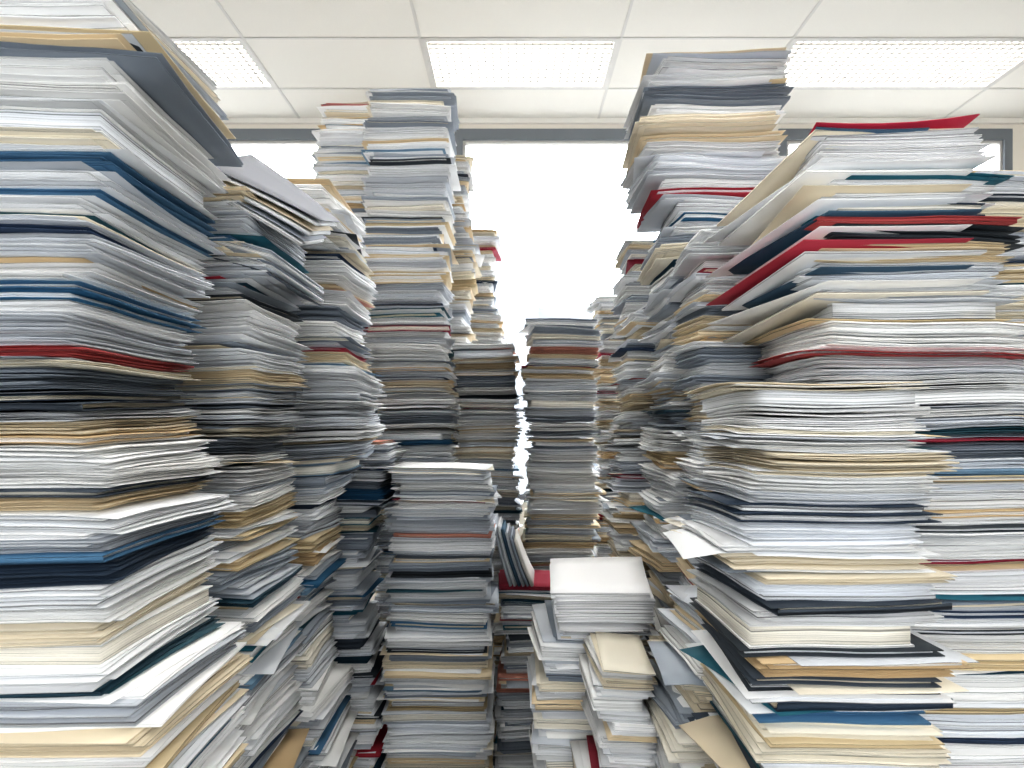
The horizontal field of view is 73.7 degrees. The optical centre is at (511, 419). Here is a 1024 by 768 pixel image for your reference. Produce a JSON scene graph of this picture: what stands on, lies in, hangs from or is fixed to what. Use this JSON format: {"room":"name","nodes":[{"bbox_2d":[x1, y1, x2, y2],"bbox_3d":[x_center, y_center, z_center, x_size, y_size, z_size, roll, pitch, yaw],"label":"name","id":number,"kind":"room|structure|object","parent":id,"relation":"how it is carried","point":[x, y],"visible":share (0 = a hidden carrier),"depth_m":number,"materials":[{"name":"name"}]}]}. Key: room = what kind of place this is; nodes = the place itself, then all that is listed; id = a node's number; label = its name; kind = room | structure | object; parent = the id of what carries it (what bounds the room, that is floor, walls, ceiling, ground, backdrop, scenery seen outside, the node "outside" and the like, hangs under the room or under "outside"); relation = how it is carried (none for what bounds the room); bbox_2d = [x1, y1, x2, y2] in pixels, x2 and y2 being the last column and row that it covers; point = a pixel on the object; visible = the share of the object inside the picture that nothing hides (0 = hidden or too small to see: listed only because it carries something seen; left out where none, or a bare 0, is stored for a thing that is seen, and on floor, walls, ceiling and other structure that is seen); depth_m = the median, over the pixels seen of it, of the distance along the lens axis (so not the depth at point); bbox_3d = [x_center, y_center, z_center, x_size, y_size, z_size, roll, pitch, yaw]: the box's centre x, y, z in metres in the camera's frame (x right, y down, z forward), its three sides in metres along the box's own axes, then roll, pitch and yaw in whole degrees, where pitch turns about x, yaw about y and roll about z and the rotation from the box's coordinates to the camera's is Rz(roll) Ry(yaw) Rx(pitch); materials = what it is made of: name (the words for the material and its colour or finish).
{"room":"office","nodes":[
{"label":"office","id":0,"kind":"room"},
{"bbox_2d":[130,0,1023,117],"bbox_3d":[0.100,-2.215,0.500,8.600,0.030,9.000,0,0,0],"label":"ceiling","id":1,"kind":"structure","parent":0,"point":[291,63],"depth_m":3.88,"materials":[{"name":"tile"}]},
{"bbox_2d":[171,39,277,88],"bbox_3d":[-2.150,-2.247,4.230,1.200,0.106,0.600,0,0,0],"label":"ceiling light","id":2,"kind":"object","parent":1,"relation":"in","point":[230,63],"depth_m":4.22,"materials":[{"name":"white plastic"}]},
{"bbox_2d":[420,39,620,88],"bbox_3d":[0.050,-2.247,4.230,1.160,0.106,0.600,0,0,0],"label":"ceiling light","id":3,"kind":"object","parent":1,"relation":"in","point":[450,63],"depth_m":4.25,"materials":[{"name":"white plastic"}]},
{"bbox_2d":[169,0,1023,117],"bbox_3d":[0.100,-2.198,0.500,8.600,0.006,9.000,0,0,0],"label":"grid","id":4,"kind":"object","parent":1,"relation":"attached to","point":[419,37],"depth_m":3.93,"materials":[{"name":"white metal"}]},
{"bbox_2d":[784,39,1023,88],"bbox_3d":[2.385,-2.247,4.230,1.530,0.106,0.600,0,0,0],"label":"ceiling light","id":5,"kind":"object","parent":1,"relation":"in","point":[813,63],"depth_m":4.24,"materials":[{"name":"white plastic"}]},
{"bbox_2d":[225,124,1023,536],"bbox_3d":[0.100,-0.525,5.100,8.600,3.850,0.200,0,0,0],"label":"wall","id":6,"kind":"structure","parent":0,"point":[1018,129],"depth_m":5.00,"materials":[{"name":"white paint"}]},
{"bbox_2d":[229,141,317,145],"bbox_3d":[-2.360,-0.755,5.035,1.960,2.590,0.050,0,0,0],"label":"window","id":7,"kind":"structure","parent":6,"relation":"in","point":[233,143],"depth_m":5.01,"materials":[{"name":"silver metal"}]},
{"bbox_2d":[228,129,320,140],"bbox_3d":[-2.360,-0.765,5.030,2.080,2.730,0.080,0,0,0],"label":"frame","id":8,"kind":"object","parent":6,"relation":"attached to","point":[239,134],"visible":0.02,"depth_m":4.99,"materials":[{"name":"silver metal"}]},
{"bbox_2d":[455,129,628,501],"bbox_3d":[0.665,-0.765,5.030,2.170,2.730,0.080,0,0,0],"label":"frame","id":9,"kind":"object","parent":6,"relation":"attached to","point":[461,135],"visible":0.21,"depth_m":4.99,"materials":[{"name":"silver metal"}]},
{"bbox_2d":[463,141,628,154],"bbox_3d":[0.665,-0.755,5.035,2.050,2.590,0.050,0,0,0],"label":"window","id":10,"kind":"structure","parent":6,"relation":"in","point":[465,143],"depth_m":5.01,"materials":[{"name":"silver metal"}]},
{"bbox_2d":[222,118,1023,123],"bbox_3d":[0.100,-2.183,4.985,8.600,0.035,0.030,0,0,0],"label":"trim","id":11,"kind":"structure","parent":6,"relation":"attached to","point":[231,120],"depth_m":4.97,"materials":[{"name":"white metal"}]},
{"bbox_2d":[787,141,1002,169],"bbox_3d":[2.805,-0.755,5.035,1.590,2.590,0.050,0,0,0],"label":"window","id":12,"kind":"structure","parent":6,"relation":"in","point":[998,145],"depth_m":5.01,"materials":[{"name":"silver metal"}]},
{"bbox_2d":[778,129,1012,169],"bbox_3d":[2.805,-0.765,5.030,1.710,2.730,0.080,0,0,0],"label":"frame","id":13,"kind":"object","parent":6,"relation":"attached to","point":[1005,135],"visible":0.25,"depth_m":4.99,"materials":[{"name":"silver metal"}]},
{"bbox_3d":[0.100,1.450,0.500,9.000,0.100,9.400,0,0,0],"label":"floor","id":14,"kind":"structure","parent":0,"visible":0},
{"bbox_2d":[0,0,253,767],"bbox_3d":[-0.581,0.450,0.872,0.442,1.900,0.369,0,0,0],"label":"paper stack","id":15,"kind":"object","parent":14,"relation":"on","point":[113,139],"visible":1,"depth_m":0.76,"materials":[{"name":"white paper"}]},
{"bbox_2d":[130,154,339,767],"bbox_3d":[-0.556,0.419,1.291,0.469,1.961,0.388,0,0,0],"label":"paper stack","id":16,"kind":"object","parent":14,"relation":"on","point":[248,353],"visible":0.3,"depth_m":1.20,"materials":[{"name":"white paper"}]},
{"bbox_2d":[268,178,386,767],"bbox_3d":[-0.590,0.423,1.701,0.527,1.953,0.422,0,0,0],"label":"paper stack","id":17,"kind":"object","parent":14,"relation":"on","point":[327,447],"visible":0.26,"depth_m":1.60,"materials":[{"name":"white paper"}]},
{"bbox_2d":[311,102,385,591],"bbox_3d":[-0.656,0.037,2.986,0.418,2.725,0.382,0,0,0],"label":"paper stack","id":18,"kind":"object","parent":14,"relation":"on","point":[338,157],"visible":0.1,"depth_m":2.85,"materials":[{"name":"white paper"}]},
{"bbox_2d":[323,440,405,767],"bbox_3d":[-0.546,0.730,2.121,0.417,1.339,0.350,0,0,0],"label":"paper stack","id":19,"kind":"object","parent":14,"relation":"on","point":[359,632],"visible":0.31,"depth_m":2.01,"materials":[{"name":"grey paper"}]},
{"bbox_2d":[360,88,460,644],"bbox_3d":[-0.375,0.110,2.564,0.388,2.581,0.368,0,0,0],"label":"paper stack","id":20,"kind":"object","parent":14,"relation":"on","point":[409,144],"visible":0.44,"depth_m":2.43,"materials":[{"name":"white paper"}]},
{"bbox_2d":[376,461,501,767],"bbox_3d":[-0.208,0.766,2.053,0.360,1.268,0.349,0,0,0],"label":"paper stack","id":21,"kind":"object","parent":14,"relation":"on","point":[438,663],"visible":1,"depth_m":1.94,"materials":[{"name":"white paper"}]},
{"bbox_2d":[439,155,484,449],"bbox_3d":[-0.340,0.079,3.283,0.413,2.642,0.393,0,0,-6],"label":"paper stack","id":22,"kind":"object","parent":14,"relation":"on","point":[469,258],"visible":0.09,"depth_m":3.16,"materials":[{"name":"white paper"}]},
{"bbox_2d":[465,229,507,423],"bbox_3d":[-0.218,0.184,3.798,0.413,2.432,0.394,0,0,0],"label":"paper stack","id":23,"kind":"object","parent":14,"relation":"on","point":[486,323],"visible":0.07,"depth_m":3.66,"materials":[{"name":"white paper"}]},
{"bbox_2d":[448,343,525,758],"bbox_3d":[-0.108,0.541,2.938,0.361,1.717,0.349,0,0,0],"label":"paper stack","id":24,"kind":"object","parent":14,"relation":"on","point":[486,374],"visible":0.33,"depth_m":2.81,"materials":[{"name":"grey paper"}]},
{"bbox_2d":[493,513,551,767],"bbox_3d":[0.064,0.865,2.319,0.272,1.070,0.341,0,0,0],"label":"paper stack","id":25,"kind":"object","parent":14,"relation":"on","point":[521,586],"visible":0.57,"depth_m":2.21,"materials":[{"name":"grey paper"}]},
{"bbox_2d":[519,318,608,569],"bbox_3d":[0.202,0.496,2.858,0.386,1.809,0.376,0,0,0],"label":"paper stack","id":26,"kind":"object","parent":14,"relation":"on","point":[563,497],"visible":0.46,"depth_m":2.73,"materials":[{"name":"white paper"}]},
{"bbox_2d":[527,557,660,767],"bbox_3d":[0.161,0.863,1.504,0.298,1.074,0.353,0,0,0],"label":"paper stack","id":27,"kind":"object","parent":14,"relation":"on","point":[589,595],"visible":0.66,"depth_m":1.38,"materials":[{"name":"white paper"}]},
{"bbox_2d":[585,296,625,556],"bbox_3d":[0.563,0.398,3.433,0.393,2.003,0.404,0,0,0],"label":"paper stack","id":28,"kind":"object","parent":14,"relation":"on","point":[601,306],"visible":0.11,"depth_m":3.32,"materials":[{"name":"white paper"}]},
{"bbox_2d":[570,631,658,767],"bbox_3d":[0.168,0.904,1.218,0.187,0.991,0.298,0,0,0],"label":"paper stack","id":29,"kind":"object","parent":14,"relation":"on","point":[617,672],"visible":0.98,"depth_m":1.15,"materials":[{"name":"white paper"}]},
{"bbox_2d":[604,240,654,497],"bbox_3d":[0.525,0.397,2.381,0.389,2.007,0.366,0,0,0],"label":"paper stack","id":30,"kind":"object","parent":14,"relation":"on","point":[631,296],"visible":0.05,"depth_m":2.29,"materials":[{"name":"white paper"}]},
{"bbox_2d":[599,305,664,658],"bbox_3d":[0.454,0.529,2.056,0.400,1.741,0.341,0,0,0],"label":"paper stack","id":31,"kind":"object","parent":14,"relation":"on","point":[636,358],"visible":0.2,"depth_m":1.96,"materials":[{"name":"white paper"}]},
{"bbox_2d":[644,585,715,767],"bbox_3d":[0.345,0.842,1.141,0.316,1.117,0.372,0,0,0],"label":"paper stack","id":32,"kind":"object","parent":14,"relation":"on","point":[680,691],"visible":0.23,"depth_m":1.08,"materials":[{"name":"white paper"}]},
{"bbox_2d":[619,47,793,657],"bbox_3d":[0.496,0.279,1.693,0.431,2.242,0.419,0,0,0],"label":"paper stack","id":33,"kind":"object","parent":14,"relation":"on","point":[699,126],"visible":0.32,"depth_m":1.57,"materials":[{"name":"white paper"}]},
{"bbox_2d":[662,226,773,584],"bbox_3d":[0.475,0.510,1.387,0.361,1.780,0.330,0,0,0],"label":"paper stack","id":34,"kind":"object","parent":14,"relation":"on","point":[702,350],"visible":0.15,"depth_m":1.32,"materials":[{"name":"white paper"}]},
{"bbox_2d":[662,381,979,767],"bbox_3d":[0.357,0.679,0.856,0.348,1.443,0.313,0,0,0],"label":"paper stack","id":35,"kind":"object","parent":14,"relation":"on","point":[810,581],"visible":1,"depth_m":0.74,"materials":[{"name":"white paper"}]},
{"bbox_2d":[703,114,1023,767],"bbox_3d":[0.624,0.481,1.125,0.571,1.838,0.373,0,0,0],"label":"paper stack","id":36,"kind":"object","parent":14,"relation":"on","point":[870,257],"visible":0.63,"depth_m":1.00,"materials":[{"name":"white paper"}]},
{"bbox_2d":[971,170,1023,415],"bbox_3d":[1.071,0.448,1.485,0.384,1.904,0.366,0,0,3],"label":"paper stack","id":37,"kind":"object","parent":14,"relation":"on","point":[1008,195],"visible":0.06,"depth_m":1.35,"materials":[{"name":"white paper"}]},
{"label":"outside","id":38,"kind":"structure","parent":0,"visible":0},
{"bbox_3d":[0.000,13.500,133.000,400.000,0.200,254.000,0,0,0],"label":"ground","id":39,"kind":"structure","parent":38,"visible":0},
{"bbox_2d":[494,231,537,492],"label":"window","id":40,"kind":"structure","parent":39,"relation":"on","point":[516,291],"depth_m":58.00,"materials":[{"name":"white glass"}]},
{"bbox_2d":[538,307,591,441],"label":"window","id":41,"kind":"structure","parent":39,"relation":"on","point":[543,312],"depth_m":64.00,"materials":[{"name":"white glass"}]},
{"bbox_2d":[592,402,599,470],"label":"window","id":42,"kind":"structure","parent":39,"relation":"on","point":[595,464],"depth_m":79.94,"materials":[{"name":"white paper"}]}
]}

